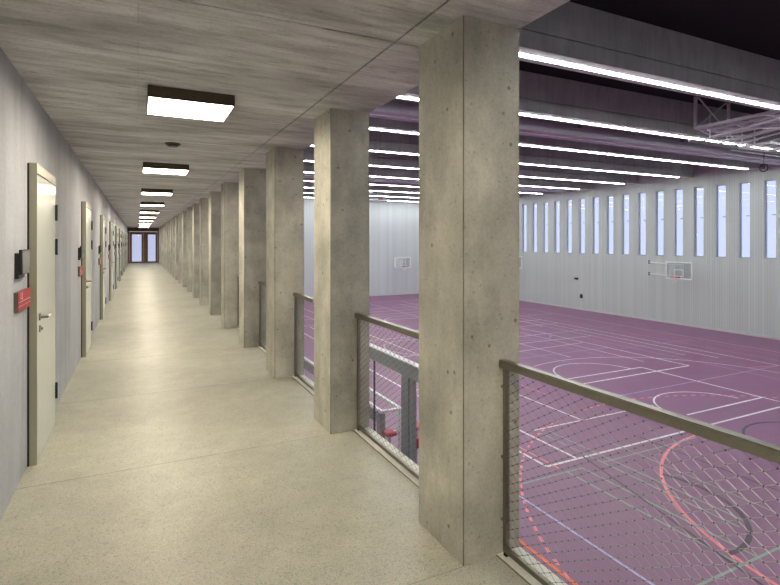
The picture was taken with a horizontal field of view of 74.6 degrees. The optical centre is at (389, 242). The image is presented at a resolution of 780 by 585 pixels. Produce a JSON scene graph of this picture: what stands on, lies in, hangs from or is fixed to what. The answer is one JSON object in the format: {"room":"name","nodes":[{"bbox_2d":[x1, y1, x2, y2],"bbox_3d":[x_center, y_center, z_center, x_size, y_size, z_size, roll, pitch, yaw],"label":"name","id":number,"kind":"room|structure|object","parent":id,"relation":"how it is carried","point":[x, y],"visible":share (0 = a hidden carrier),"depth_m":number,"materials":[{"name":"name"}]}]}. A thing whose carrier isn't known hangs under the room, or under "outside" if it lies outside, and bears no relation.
{"room":"sports hall corridor","nodes":[
{"label":"sports hall corridor","id":0,"kind":"room"},
{"bbox_2d":[0,47,127,520],"bbox_3d":[-9.473,0.240,17.294,0.300,2.720,47.400,0,0,-26],"label":"wall","id":1,"kind":"structure","parent":0,"point":[28,133],"depth_m":3.56,"materials":[{"name":"paint"}]},
{"bbox_2d":[14,249,29,278],"bbox_3d":[-2.441,0.141,3.401,0.042,0.187,0.280,0,0,-26],"label":"display","id":2,"kind":"object","parent":1,"relation":"attached to","point":[21,259],"visible":1,"depth_m":3.30,"materials":[{"name":"black plastic"}]},
{"bbox_2d":[14,287,29,312],"bbox_3d":[-2.467,0.384,3.436,0.025,0.132,0.415,0,0,-26],"label":"door sign","id":3,"kind":"object","parent":1,"relation":"attached to","point":[21,297],"visible":1,"depth_m":3.35,"materials":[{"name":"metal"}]},
{"bbox_2d":[27,162,57,466],"bbox_3d":[-2.739,0.515,4.091,0.118,2.170,0.940,0,0,-26],"label":"door","id":4,"kind":"structure","parent":1,"relation":"in","point":[42,209],"depth_m":3.85,"materials":[{"name":"paint"}]},
{"bbox_2d":[78,265,82,276],"bbox_3d":[-4.171,0.384,6.894,0.025,0.132,0.415,0,0,-26],"label":"door sign","id":5,"kind":"object","parent":1,"relation":"attached to","point":[80,268],"visible":1,"depth_m":6.79,"materials":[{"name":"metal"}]},
{"bbox_2d":[78,246,83,259],"bbox_3d":[-4.144,0.141,6.860,0.042,0.187,0.280,0,0,-26],"label":"display","id":6,"kind":"object","parent":1,"relation":"attached to","point":[81,249],"visible":1,"depth_m":6.75,"materials":[{"name":"black plastic"}]},
{"bbox_2d":[81,201,92,357],"bbox_3d":[-4.442,0.515,7.549,0.118,2.170,0.940,0,0,-26],"label":"door","id":7,"kind":"structure","parent":1,"relation":"in","point":[86,223],"depth_m":7.21,"materials":[{"name":"beige paint"}]},
{"bbox_2d":[98,245,101,253],"bbox_3d":[-5.847,0.141,10.318,0.042,0.187,0.280,0,0,-26],"label":"display","id":8,"kind":"object","parent":1,"relation":"attached to","point":[100,246],"visible":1,"depth_m":10.19,"materials":[{"name":"black plastic"}]},
{"bbox_2d":[100,215,106,319],"bbox_3d":[-6.145,0.515,11.008,0.118,2.170,0.940,0,0,-26],"label":"door","id":9,"kind":"structure","parent":1,"relation":"in","point":[103,268],"depth_m":10.67,"materials":[{"name":"beige paint"}]},
{"bbox_2d":[109,222,113,300],"bbox_3d":[-7.848,0.515,14.466,0.118,2.170,0.940,0,0,-26],"label":"door","id":10,"kind":"structure","parent":1,"relation":"in","point":[111,232],"depth_m":14.04,"materials":[{"name":"beige paint"}]},
{"bbox_2d":[115,226,118,288],"bbox_3d":[-9.551,0.515,17.924,0.118,2.170,0.940,0,0,-26],"label":"door","id":11,"kind":"structure","parent":1,"relation":"in","point":[116,227],"depth_m":17.50,"materials":[{"name":"beige paint"}]},
{"bbox_2d":[119,228,121,280],"bbox_3d":[-11.254,0.515,21.383,0.118,2.170,0.940,0,0,-26],"label":"door","id":12,"kind":"structure","parent":1,"relation":"in","point":[120,255],"depth_m":21.05,"materials":[{"name":"beige paint"}]},
{"bbox_2d":[121,230,123,275],"bbox_3d":[-12.957,0.515,24.841,0.118,2.170,0.940,0,0,-26],"label":"door","id":13,"kind":"structure","parent":1,"relation":"in","point":[122,236],"depth_m":24.42,"materials":[{"name":"beige paint"}]},
{"bbox_2d":[124,232,125,271],"bbox_3d":[-14.661,0.515,28.300,0.118,2.170,0.940,0,0,-26],"label":"door","id":14,"kind":"structure","parent":1,"relation":"in","point":[124,232],"depth_m":27.88,"materials":[{"name":"beige paint"}]},
{"bbox_2d":[125,233,126,267],"bbox_3d":[-16.364,0.515,31.758,0.118,2.170,0.940,0,0,-26],"label":"door","id":15,"kind":"structure","parent":1,"relation":"in","point":[125,233],"depth_m":31.32,"materials":[{"name":"beige paint"}]},
{"bbox_2d":[126,234,127,265],"bbox_3d":[-18.067,0.515,35.216,0.118,2.170,0.940,0,0,-26],"label":"door","id":16,"kind":"structure","parent":1,"relation":"in","point":[126,234],"depth_m":35.36,"materials":[{"name":"beige paint"}]},
{"bbox_2d":[128,227,158,262],"bbox_3d":[-18.711,0.240,39.202,2.484,2.720,0.171,0,0,-26],"label":"door","id":17,"kind":"structure","parent":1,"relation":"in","point":[144,232],"depth_m":39.12,"materials":[{"name":"brown metal"}]},
{"bbox_2d":[0,263,528,584],"bbox_3d":[-8.351,1.760,17.847,2.803,0.320,48.000,0,0,-26],"label":"floor","id":18,"kind":"structure","parent":0,"point":[331,509],"depth_m":3.39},
{"bbox_2d":[159,228,159,262],"bbox_3d":[-17.578,0.240,39.353,0.355,2.720,0.450,0,0,-26],"label":"concrete column","id":19,"kind":"structure","parent":18,"relation":"on","point":[159,228],"depth_m":39.09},
{"bbox_2d":[160,227,160,263],"bbox_3d":[-16.720,0.240,37.613,0.355,2.720,0.450,0,0,-26],"label":"concrete column","id":20,"kind":"structure","parent":18,"relation":"on","point":[160,227],"depth_m":37.35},
{"bbox_2d":[161,226,161,264],"bbox_3d":[-15.863,0.240,35.872,0.355,2.720,0.450,0,0,-26],"label":"concrete column","id":21,"kind":"structure","parent":18,"relation":"on","point":[161,226],"depth_m":35.60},
{"bbox_2d":[162,225,162,265],"bbox_3d":[-15.006,0.240,34.132,0.355,2.720,0.450,0,0,-26],"label":"concrete column","id":22,"kind":"structure","parent":18,"relation":"on","point":[162,225],"depth_m":33.86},
{"bbox_2d":[163,224,164,267],"bbox_3d":[-14.149,0.240,32.392,0.355,2.720,0.450,0,0,-26],"label":"concrete column","id":23,"kind":"structure","parent":18,"relation":"on","point":[164,224],"depth_m":32.13,"materials":[{"name":"grey concrete"}]},
{"bbox_2d":[165,223,165,268],"bbox_3d":[-13.292,0.240,30.651,0.355,2.720,0.450,0,0,-26],"label":"concrete column","id":24,"kind":"structure","parent":18,"relation":"on","point":[165,223],"depth_m":30.38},
{"bbox_2d":[166,222,167,270],"bbox_3d":[-12.435,0.240,28.911,0.355,2.720,0.450,0,0,-26],"label":"concrete column","id":25,"kind":"structure","parent":18,"relation":"on","point":[166,222],"depth_m":28.73,"materials":[{"name":"grey concrete"}]},
{"bbox_2d":[168,221,169,272],"bbox_3d":[-11.578,0.240,27.170,0.355,2.720,0.450,0,0,-26],"label":"concrete column","id":26,"kind":"structure","parent":18,"relation":"on","point":[168,221],"depth_m":26.92,"materials":[{"name":"grey concrete"}]},
{"bbox_2d":[170,220,171,274],"bbox_3d":[-10.721,0.240,25.430,0.355,2.720,0.450,0,0,-26],"label":"concrete column","id":27,"kind":"structure","parent":18,"relation":"on","point":[170,220],"depth_m":25.22,"materials":[{"name":"grey concrete"}]},
{"bbox_2d":[172,218,174,276],"bbox_3d":[-9.864,0.240,23.690,0.355,2.720,0.450,0,0,-26],"label":"concrete column","id":28,"kind":"structure","parent":18,"relation":"on","point":[173,219],"depth_m":23.44,"materials":[{"name":"grey concrete"}]},
{"bbox_2d":[175,216,177,279],"bbox_3d":[-9.007,0.240,21.949,0.355,2.720,0.450,0,0,-26],"label":"concrete column","id":29,"kind":"structure","parent":18,"relation":"on","point":[176,217],"depth_m":21.70,"materials":[{"name":"grey concrete"}]},
{"bbox_2d":[178,214,181,282],"bbox_3d":[-8.149,0.240,20.209,0.355,2.720,0.450,0,0,-26],"label":"concrete column","id":30,"kind":"structure","parent":18,"relation":"on","point":[179,215],"depth_m":19.96,"materials":[{"name":"grey concrete"}]},
{"bbox_2d":[182,211,186,286],"bbox_3d":[-7.292,0.240,18.468,0.355,2.720,0.450,0,0,-26],"label":"concrete column","id":31,"kind":"structure","parent":18,"relation":"on","point":[184,213],"depth_m":18.22,"materials":[{"name":"grey concrete"}]},
{"bbox_2d":[187,207,191,291],"bbox_3d":[-6.435,0.240,16.728,0.355,2.720,0.450,0,0,-26],"label":"concrete column","id":32,"kind":"structure","parent":18,"relation":"on","point":[189,210],"depth_m":16.48,"materials":[{"name":"grey concrete"}]},
{"bbox_2d":[192,203,198,297],"bbox_3d":[-5.578,0.240,14.988,0.355,2.720,0.450,0,0,-26],"label":"concrete column","id":33,"kind":"structure","parent":18,"relation":"on","point":[195,207],"depth_m":14.75,"materials":[{"name":"grey concrete"}]},
{"bbox_2d":[199,198,208,304],"bbox_3d":[-4.721,0.240,13.247,0.355,2.720,0.450,0,0,-26],"label":"concrete column","id":34,"kind":"structure","parent":18,"relation":"on","point":[203,202],"depth_m":13.01,"materials":[{"name":"grey concrete"}]},
{"bbox_2d":[209,191,220,314],"bbox_3d":[-3.864,0.240,11.507,0.355,2.720,0.450,0,0,-26],"label":"concrete column","id":35,"kind":"structure","parent":18,"relation":"on","point":[214,196],"depth_m":11.28,"materials":[{"name":"grey concrete"}]},
{"bbox_2d":[221,182,238,328],"bbox_3d":[-3.007,0.240,9.767,0.355,2.720,0.450,0,0,-26],"label":"concrete column","id":36,"kind":"structure","parent":18,"relation":"on","point":[229,190],"depth_m":9.55,"materials":[{"name":"grey concrete"}]},
{"bbox_2d":[19,266,462,584],"bbox_3d":[-9.173,1.600,19.454,2.148,0.001,42.684,0,0,-26],"label":"trim","id":37,"kind":"structure","parent":18,"relation":"in","point":[161,266],"depth_m":3.91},
{"bbox_2d":[239,168,265,347],"bbox_3d":[-2.150,0.240,8.026,0.355,2.720,0.450,0,0,-26],"label":"concrete column","id":38,"kind":"structure","parent":18,"relation":"on","point":[252,182],"depth_m":7.82,"materials":[{"name":"grey concrete"}]},
{"bbox_2d":[266,147,303,378],"bbox_3d":[-1.292,0.240,6.286,0.355,2.720,0.450,0,0,-26],"label":"concrete column","id":39,"kind":"structure","parent":18,"relation":"on","point":[284,166],"depth_m":6.09,"materials":[{"name":"grey concrete"}]},
{"bbox_2d":[314,108,368,433],"bbox_3d":[-0.435,0.240,4.545,0.355,2.720,0.450,0,0,-26],"label":"concrete column","id":40,"kind":"structure","parent":18,"relation":"on","point":[341,137],"depth_m":4.36,"materials":[{"name":"grey concrete"}]},
{"bbox_2d":[236,327,567,584],"bbox_3d":[-7.160,1.597,18.433,0.149,0.006,47.400,0,0,-26],"label":"trim","id":41,"kind":"structure","parent":18,"relation":"on","point":[508,560],"depth_m":3.45,"materials":[{"name":"concrete"}]},
{"bbox_2d":[237,274,238,327],"bbox_3d":[-2.524,1.097,8.923,0.045,0.995,1.490,0,0,-26],"label":"mesh railing","id":42,"kind":"object","parent":41,"relation":"on","point":[237,274],"visible":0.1,"depth_m":9.55,"materials":[{"name":"metal"}]},
{"bbox_2d":[258,281,265,349],"bbox_3d":[-1.667,1.097,7.182,0.045,0.995,1.490,0,0,-26],"label":"mesh railing","id":43,"kind":"object","parent":41,"relation":"on","point":[259,282],"visible":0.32,"depth_m":7.69,"materials":[{"name":"metal"}]},
{"bbox_2d":[293,293,313,390],"bbox_3d":[-0.810,1.097,5.442,0.045,0.995,1.490,0,0,-26],"label":"mesh railing","id":44,"kind":"object","parent":41,"relation":"on","point":[296,295],"visible":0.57,"depth_m":5.88,"materials":[{"name":"metal"}]},
{"bbox_2d":[355,313,418,479],"bbox_3d":[0.047,1.097,3.702,0.045,0.995,1.490,0,0,-26],"label":"mesh railing","id":45,"kind":"object","parent":41,"relation":"on","point":[388,325],"visible":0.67,"depth_m":3.87,"materials":[{"name":"metal"}]},
{"bbox_2d":[499,359,779,584],"bbox_3d":[0.904,1.097,1.961,0.045,0.995,1.490,0,0,-26],"label":"mesh railing","id":46,"kind":"object","parent":41,"relation":"on","point":[768,451],"visible":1,"depth_m":1.99,"materials":[{"name":"metal"}]},
{"bbox_2d":[419,16,518,565],"bbox_3d":[0.422,0.240,2.805,0.355,2.720,0.450,0,0,-26],"label":"concrete column","id":47,"kind":"structure","parent":18,"relation":"on","point":[469,70],"depth_m":2.62,"materials":[{"name":"grey concrete"}]},
{"bbox_2d":[0,0,569,227],"bbox_3d":[-8.351,-1.295,17.847,2.803,0.350,48.000,0,0,-26],"label":"ceiling","id":48,"kind":"structure","parent":0,"point":[91,65],"depth_m":3.30,"materials":[{"name":"concrete"}]},
{"bbox_2d":[140,215,155,217],"bbox_3d":[-10.146,-1.077,21.422,0.600,0.085,0.560,0,0,-26],"label":"ceiling light","id":49,"kind":"object","parent":48,"relation":"attached to","point":[141,216],"visible":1,"depth_m":21.24,"materials":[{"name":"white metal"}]},
{"bbox_2d":[140,210,158,212],"bbox_3d":[-8.432,-1.077,17.941,0.600,0.085,0.560,0,0,-26],"label":"ceiling light","id":50,"kind":"object","parent":48,"relation":"attached to","point":[141,211],"visible":0.99,"depth_m":17.75,"materials":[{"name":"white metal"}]},
{"bbox_2d":[140,202,163,206],"bbox_3d":[-6.718,-1.077,14.460,0.600,0.085,0.560,0,0,-26],"label":"ceiling light","id":51,"kind":"object","parent":48,"relation":"attached to","point":[160,204],"visible":0.99,"depth_m":14.25,"materials":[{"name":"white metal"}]},
{"bbox_2d":[141,188,172,195],"bbox_3d":[-5.003,-1.077,10.979,0.600,0.085,0.560,0,0,-26],"label":"ceiling light","id":52,"kind":"object","parent":48,"relation":"attached to","point":[144,191],"visible":1,"depth_m":10.79,"materials":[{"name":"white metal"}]},
{"bbox_2d":[142,192,171,195],"bbox_3d":[-5.003,-1.043,10.979,0.584,0.014,0.544,0,0,-26],"label":"diffuser","id":53,"kind":"object","parent":52,"relation":"attached to","point":[143,193],"depth_m":10.87,"materials":[{"name":"white plastic"}]},
{"bbox_2d":[143,162,188,174],"bbox_3d":[-3.289,-1.077,7.498,0.600,0.085,0.560,0,0,-26],"label":"ceiling light","id":54,"kind":"object","parent":48,"relation":"attached to","point":[148,167],"visible":1,"depth_m":7.31,"materials":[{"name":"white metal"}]},
{"bbox_2d":[143,168,187,174],"bbox_3d":[-3.289,-1.043,7.498,0.584,0.014,0.544,0,0,-26],"label":"diffuser","id":55,"kind":"object","parent":54,"relation":"attached to","point":[177,171],"depth_m":7.39,"materials":[{"name":"white plastic"}]},
{"bbox_2d":[165,142,180,147],"bbox_3d":[-2.466,-1.103,5.808,0.170,0.035,0.170,0,0,-26],"label":"smoke detector","id":56,"kind":"object","parent":48,"relation":"attached to","point":[169,144],"visible":1,"depth_m":5.76,"materials":[{"name":"black plastic"}]},
{"bbox_2d":[147,85,234,121],"bbox_3d":[-1.575,-1.077,4.018,0.600,0.085,0.560,0,0,-26],"label":"ceiling light","id":57,"kind":"object","parent":48,"relation":"attached to","point":[161,101],"visible":1,"depth_m":3.87,"materials":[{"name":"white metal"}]},
{"bbox_2d":[148,97,232,120],"bbox_3d":[-1.575,-1.043,4.018,0.584,0.014,0.544,0,0,-26],"label":"diffuser","id":58,"kind":"object","parent":57,"relation":"attached to","point":[201,108],"depth_m":3.93,"materials":[{"name":"white plastic"}]},
{"bbox_2d":[304,198,418,296],"bbox_3d":[-5.396,-0.035,47.336,29.155,10.770,0.300,0,0,-26],"label":"wall","id":59,"kind":"structure","parent":0,"point":[393,225],"depth_m":49.76,"materials":[{"name":"white paint"}]},
{"bbox_2d":[312,292,418,297],"bbox_3d":[-5.348,5.070,47.182,28.505,0.160,0.020,0,0,-26],"label":"baseboard","id":60,"kind":"structure","parent":59,"relation":"attached to","point":[411,292],"depth_m":50.00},
{"bbox_2d":[394,257,410,270],"bbox_3d":[1.193,2.092,49.569,1.700,1.344,1.517,0,0,-26],"label":"basketball hoop","id":61,"kind":"object","parent":59,"relation":"attached to","point":[398,261],"visible":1,"depth_m":49.81,"materials":[{"name":"white paint"}]},
{"bbox_2d":[304,294,779,584],"bbox_3d":[5.516,5.247,25.122,28.505,0.206,49.200,0,0,-26],"label":"floor","id":62,"kind":"structure","parent":0,"point":[730,381],"depth_m":13.16,"materials":[{"name":"purple rubber"}]},
{"bbox_2d":[304,357,400,450],"bbox_3d":[-1.240,4.345,13.434,0.515,1.610,5.800,0,0,-26],"label":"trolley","id":63,"kind":"object","parent":62,"relation":"on","point":[308,362],"visible":0.15,"depth_m":10.96,"materials":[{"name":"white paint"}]},
{"bbox_2d":[382,429,395,442],"bbox_3d":[-0.012,4.385,9.803,0.300,1.530,0.300,0,0,-26],"label":"pad","id":64,"kind":"object","parent":62,"relation":"on","point":[388,435],"visible":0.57,"depth_m":9.74,"materials":[{"name":"plastic"}]},
{"bbox_2d":[369,343,418,462],"bbox_3d":[0.032,3.555,8.989,0.120,3.190,2.900,0,0,-26],"label":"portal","id":65,"kind":"object","parent":62,"relation":"on","point":[380,357],"visible":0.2,"depth_m":8.42,"materials":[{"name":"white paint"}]},
{"bbox_2d":[416,422,418,463],"bbox_3d":[0.458,4.230,9.255,0.300,1.840,0.300,0,0,-26],"label":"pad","id":66,"kind":"object","parent":62,"relation":"on","point":[417,426],"visible":0.18,"depth_m":9.20,"materials":[{"name":"plastic"}]},
{"bbox_2d":[519,153,779,336],"bbox_3d":[18.392,0.065,31.463,0.200,10.370,49.200,0,0,-26],"label":"wall","id":67,"kind":"structure","parent":0,"point":[732,292],"depth_m":32.89,"materials":[{"name":"white paint"}]},
{"bbox_2d":[523,204,526,251],"bbox_3d":[11.847,-1.230,44.799,0.120,4.220,0.600,0,0,-26],"label":"window","id":68,"kind":"structure","parent":67,"relation":"in","point":[523,204],"depth_m":45.01,"materials":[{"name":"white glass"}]},
{"bbox_2d":[533,203,536,252],"bbox_3d":[12.418,-1.230,43.639,0.120,4.220,0.600,0,0,-26],"label":"window","id":69,"kind":"structure","parent":67,"relation":"in","point":[533,203],"depth_m":43.87,"materials":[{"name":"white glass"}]},
{"bbox_2d":[544,202,547,252],"bbox_3d":[12.989,-1.230,42.479,0.120,4.220,0.600,0,0,-26],"label":"window","id":70,"kind":"structure","parent":67,"relation":"in","point":[544,202],"depth_m":42.69,"materials":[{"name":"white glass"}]},
{"bbox_2d":[555,201,558,252],"bbox_3d":[13.560,-1.230,41.320,0.120,4.220,0.600,0,0,-26],"label":"window","id":71,"kind":"structure","parent":67,"relation":"in","point":[555,201],"depth_m":41.55,"materials":[{"name":"white metal"}]},
{"bbox_2d":[567,200,571,253],"bbox_3d":[14.131,-1.230,40.160,0.120,4.220,0.600,0,0,-26],"label":"window","id":72,"kind":"structure","parent":67,"relation":"in","point":[567,200],"depth_m":40.38,"materials":[{"name":"white metal"}]},
{"bbox_2d":[580,198,584,253],"bbox_3d":[14.702,-1.230,39.000,0.120,4.220,0.600,0,0,-26],"label":"window","id":73,"kind":"structure","parent":67,"relation":"in","point":[583,198],"depth_m":39.21,"materials":[{"name":"white metal"}]},
{"bbox_2d":[593,197,598,253],"bbox_3d":[15.273,-1.230,37.840,0.120,4.220,0.600,0,0,-26],"label":"window","id":74,"kind":"structure","parent":67,"relation":"in","point":[593,197],"depth_m":38.05,"materials":[{"name":"clear glass"}]},
{"bbox_2d":[608,196,612,254],"bbox_3d":[15.844,-1.230,36.681,0.120,4.220,0.600,0,0,-26],"label":"window","id":75,"kind":"structure","parent":67,"relation":"in","point":[608,196],"depth_m":36.88,"materials":[{"name":"clear glass"}]},
{"bbox_2d":[623,194,628,254],"bbox_3d":[16.416,-1.230,35.521,0.120,4.220,0.600,0,0,-26],"label":"window","id":76,"kind":"structure","parent":67,"relation":"in","point":[623,194],"depth_m":35.73,"materials":[{"name":"clear glass"}]},
{"bbox_2d":[639,192,645,254],"bbox_3d":[16.987,-1.230,34.361,0.120,4.220,0.600,0,0,-26],"label":"window","id":77,"kind":"structure","parent":67,"relation":"in","point":[644,192],"depth_m":34.58,"materials":[{"name":"clear glass"}]},
{"bbox_2d":[519,299,779,339],"bbox_3d":[18.183,5.070,31.639,0.020,0.160,48.700,0,0,-26],"label":"baseboard","id":78,"kind":"structure","parent":67,"relation":"attached to","point":[565,306],"depth_m":32.68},
{"bbox_2d":[656,191,663,255],"bbox_3d":[17.558,-1.230,33.202,0.120,4.220,0.600,0,0,-26],"label":"window","id":79,"kind":"structure","parent":67,"relation":"in","point":[656,191],"depth_m":33.40,"materials":[{"name":"clear glass"}]},
{"bbox_2d":[648,260,692,283],"bbox_3d":[17.104,1.852,31.973,0.842,1.344,3.672,0,0,-12],"label":"basketball hoop","id":80,"kind":"object","parent":67,"relation":"attached to","point":[649,262],"visible":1,"depth_m":31.05,"materials":[{"name":"white paint"}]},
{"bbox_2d":[675,189,682,255],"bbox_3d":[18.129,-1.230,32.042,0.120,4.220,0.600,0,0,-26],"label":"window","id":81,"kind":"structure","parent":67,"relation":"in","point":[675,189],"depth_m":32.25,"materials":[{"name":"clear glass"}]},
{"bbox_2d":[695,187,703,256],"bbox_3d":[18.700,-1.230,30.882,0.120,4.220,0.600,0,0,-26],"label":"window","id":82,"kind":"structure","parent":67,"relation":"in","point":[695,187],"depth_m":31.09,"materials":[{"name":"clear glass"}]},
{"bbox_2d":[717,184,725,257],"bbox_3d":[19.271,-1.230,29.723,0.120,4.220,0.600,0,0,-26],"label":"window","id":83,"kind":"structure","parent":67,"relation":"in","point":[725,184],"depth_m":29.94,"materials":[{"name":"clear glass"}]},
{"bbox_2d":[740,182,749,257],"bbox_3d":[19.842,-1.230,28.563,0.120,4.220,0.600,0,0,-26],"label":"window","id":84,"kind":"structure","parent":67,"relation":"in","point":[745,182],"depth_m":28.77,"materials":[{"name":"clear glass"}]},
{"bbox_2d":[765,180,775,258],"bbox_3d":[20.413,-1.230,27.403,0.120,4.220,0.600,0,0,-26],"label":"window","id":85,"kind":"structure","parent":67,"relation":"in","point":[765,180],"depth_m":27.61,"materials":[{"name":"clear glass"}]},
{"bbox_2d":[519,0,779,113],"bbox_3d":[5.538,-5.270,25.133,29.155,0.300,49.200,0,0,-26],"label":"ceiling","id":86,"kind":"structure","parent":0,"point":[753,26],"depth_m":12.03,"materials":[{"name":"black"}]},
{"bbox_2d":[304,188,418,197],"bbox_3d":[-3.024,-4.529,42.463,28.501,1.178,0.630,0,0,-26],"label":"roof beam","id":87,"kind":"structure","parent":86,"relation":"attached to","point":[306,190],"depth_m":43.62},
{"bbox_2d":[304,193,418,201],"bbox_3d":[-4.738,-4.529,45.944,28.501,1.178,0.630,0,0,-26],"label":"roof beam","id":88,"kind":"structure","parent":86,"relation":"attached to","point":[305,194],"depth_m":47.77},
{"bbox_2d":[369,191,418,201],"bbox_3d":[0.728,-4.272,42.093,9.500,1.744,2.839,0,0,-26],"label":"goal frame","id":89,"kind":"object","parent":86,"relation":"hanging from","point":[370,198],"visible":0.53,"depth_m":42.15,"materials":[{"name":"paint"}]},
{"bbox_2d":[304,181,521,197],"bbox_3d":[-1.310,-4.529,38.982,28.501,1.178,0.630,0,0,-26],"label":"roof beam","id":90,"kind":"structure","parent":86,"relation":"attached to","point":[306,183],"depth_m":39.26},
{"bbox_2d":[304,187,414,192],"bbox_3d":[-1.734,-3.925,38.773,27.450,0.031,0.180,0,0,-26],"label":"linear light","id":91,"kind":"object","parent":90,"relation":"attached to","point":[304,187],"visible":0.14,"depth_m":39.44,"materials":[{"name":"paint"}]},
{"bbox_2d":[304,178,553,193],"bbox_3d":[0.404,-4.529,35.501,28.501,1.178,0.630,0,0,-26],"label":"roof beam","id":92,"kind":"structure","parent":86,"relation":"attached to","point":[308,179],"depth_m":35.49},
{"bbox_2d":[304,180,542,193],"bbox_3d":[-0.019,-3.925,35.293,27.450,0.031,0.180,0,0,-26],"label":"linear light","id":93,"kind":"object","parent":92,"relation":"attached to","point":[304,180],"visible":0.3,"depth_m":35.67,"materials":[{"name":"paint"}]},
{"bbox_2d":[304,173,572,192],"bbox_3d":[1.284,-4.490,33.716,28.305,1.260,0.760,0,0,-26],"label":"housing","id":94,"kind":"object","parent":86,"relation":"hanging from","point":[306,175],"visible":0.15,"depth_m":33.38,"materials":[{"name":"metal"}]},
{"bbox_2d":[304,161,591,189],"bbox_3d":[2.119,-4.529,32.021,28.501,1.178,0.630,0,0,-26],"label":"roof beam","id":95,"kind":"structure","parent":86,"relation":"attached to","point":[308,166],"depth_m":35.03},
{"bbox_2d":[369,165,418,169],"bbox_3d":[0.285,-3.925,26.676,2.941,0.031,0.334,0,0,-26],"label":"linear light","id":96,"kind":"object","parent":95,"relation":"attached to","point":[369,165],"depth_m":26.74,"materials":[{"name":"paint"}]},
{"bbox_2d":[304,172,578,189],"bbox_3d":[1.695,-3.925,31.812,27.450,0.031,0.180,0,0,-26],"label":"linear light","id":97,"kind":"object","parent":95,"relation":"attached to","point":[304,172],"visible":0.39,"depth_m":31.54,"materials":[{"name":"paint"}]},
{"bbox_2d":[304,147,637,184],"bbox_3d":[3.833,-4.529,28.540,28.501,1.178,0.630,0,0,-26],"label":"roof beam","id":98,"kind":"structure","parent":86,"relation":"attached to","point":[375,158],"depth_m":30.79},
{"bbox_2d":[519,176,623,183],"bbox_3d":[11.591,-3.925,32.243,8.623,0.031,0.338,0,0,-26],"label":"linear light","id":99,"kind":"object","parent":98,"relation":"attached to","point":[519,176],"depth_m":32.08,"materials":[{"name":"paint"}]},
{"bbox_2d":[309,130,693,178],"bbox_3d":[5.547,-4.529,25.059,28.501,1.178,0.630,0,0,-26],"label":"roof beam","id":100,"kind":"structure","parent":86,"relation":"attached to","point":[378,140],"depth_m":26.63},
{"bbox_2d":[369,150,418,154],"bbox_3d":[0.182,-3.925,22.318,2.360,0.031,0.304,0,0,-26],"label":"linear light","id":101,"kind":"object","parent":100,"relation":"attached to","point":[369,150],"depth_m":22.34,"materials":[{"name":"paint"}]},
{"bbox_2d":[519,163,678,177],"bbox_3d":[11.926,-3.925,28.100,12.273,0.031,0.310,0,0,-26],"label":"linear light","id":102,"kind":"object","parent":100,"relation":"attached to","point":[538,165],"depth_m":27.86,"materials":[{"name":"paint"}]},
{"bbox_2d":[519,144,747,168],"bbox_3d":[12.025,-3.925,23.840,15.283,0.031,0.280,0,0,-26],"label":"linear light","id":103,"kind":"object","parent":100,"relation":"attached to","point":[575,150],"depth_m":23.18,"materials":[{"name":"paint"}]},
{"bbox_2d":[369,99,763,170],"bbox_3d":[7.261,-4.529,21.578,28.501,1.178,0.630,0,0,-26],"label":"roof beam","id":104,"kind":"structure","parent":86,"relation":"attached to","point":[380,123],"depth_m":22.11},
{"bbox_2d":[369,127,418,134],"bbox_3d":[0.164,-3.925,17.998,2.053,0.031,0.278,0,0,-26],"label":"linear light","id":105,"kind":"object","parent":104,"relation":"attached to","point":[369,127],"depth_m":18.05,"materials":[{"name":"paint"}]},
{"bbox_2d":[369,102,779,164],"bbox_3d":[8.132,-4.490,19.811,28.305,1.260,0.760,0,0,-26],"label":"housing","id":106,"kind":"object","parent":86,"relation":"hanging from","point":[393,111],"visible":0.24,"depth_m":19.65,"materials":[{"name":"metal"}]},
{"bbox_2d":[395,70,779,148],"bbox_3d":[8.975,-4.529,18.097,28.501,1.178,0.630,0,0,-26],"label":"roof beam","id":107,"kind":"structure","parent":86,"relation":"attached to","point":[539,94],"depth_m":17.02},
{"bbox_2d":[397,95,418,100],"bbox_3d":[0.528,-3.925,13.870,0.671,0.031,0.244,0,0,-26],"label":"linear light","id":108,"kind":"object","parent":107,"relation":"attached to","point":[403,97],"depth_m":13.91,"materials":[{"name":"paint"}]},
{"bbox_2d":[519,112,744,145],"bbox_3d":[9.052,-3.925,18.069,11.592,0.031,0.245,0,0,-26],"label":"linear light","id":109,"kind":"object","parent":107,"relation":"attached to","point":[554,118],"depth_m":17.42,"materials":[{"name":"paint"}]},
{"bbox_2d":[519,1,779,111],"bbox_3d":[10.690,-4.529,14.617,28.501,1.178,0.630,0,0,-26],"label":"roof beam","id":110,"kind":"structure","parent":86,"relation":"attached to","point":[572,32],"depth_m":12.03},
{"bbox_2d":[519,52,779,109],"bbox_3d":[10.266,-3.925,14.408,27.450,0.031,0.180,0,0,-26],"label":"linear light","id":111,"kind":"object","parent":110,"relation":"attached to","point":[521,54],"visible":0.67,"depth_m":12.25,"materials":[{"name":"paint"}]},
{"bbox_2d":[688,96,779,153],"bbox_3d":[15.459,-4.272,18.972,9.500,1.744,2.839,0,0,-26],"label":"goal frame","id":112,"kind":"object","parent":86,"relation":"hanging from","point":[726,130],"visible":1,"depth_m":17.88,"materials":[{"name":"paint"}]},
{"bbox_2d":[730,149,779,171],"bbox_3d":[17.920,-3.615,23.706,7.100,0.850,0.387,0,0,-26],"label":"ring","id":113,"kind":"object","parent":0,"point":[763,154],"visible":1,"depth_m":23.13,"materials":[{"name":"black metal"}]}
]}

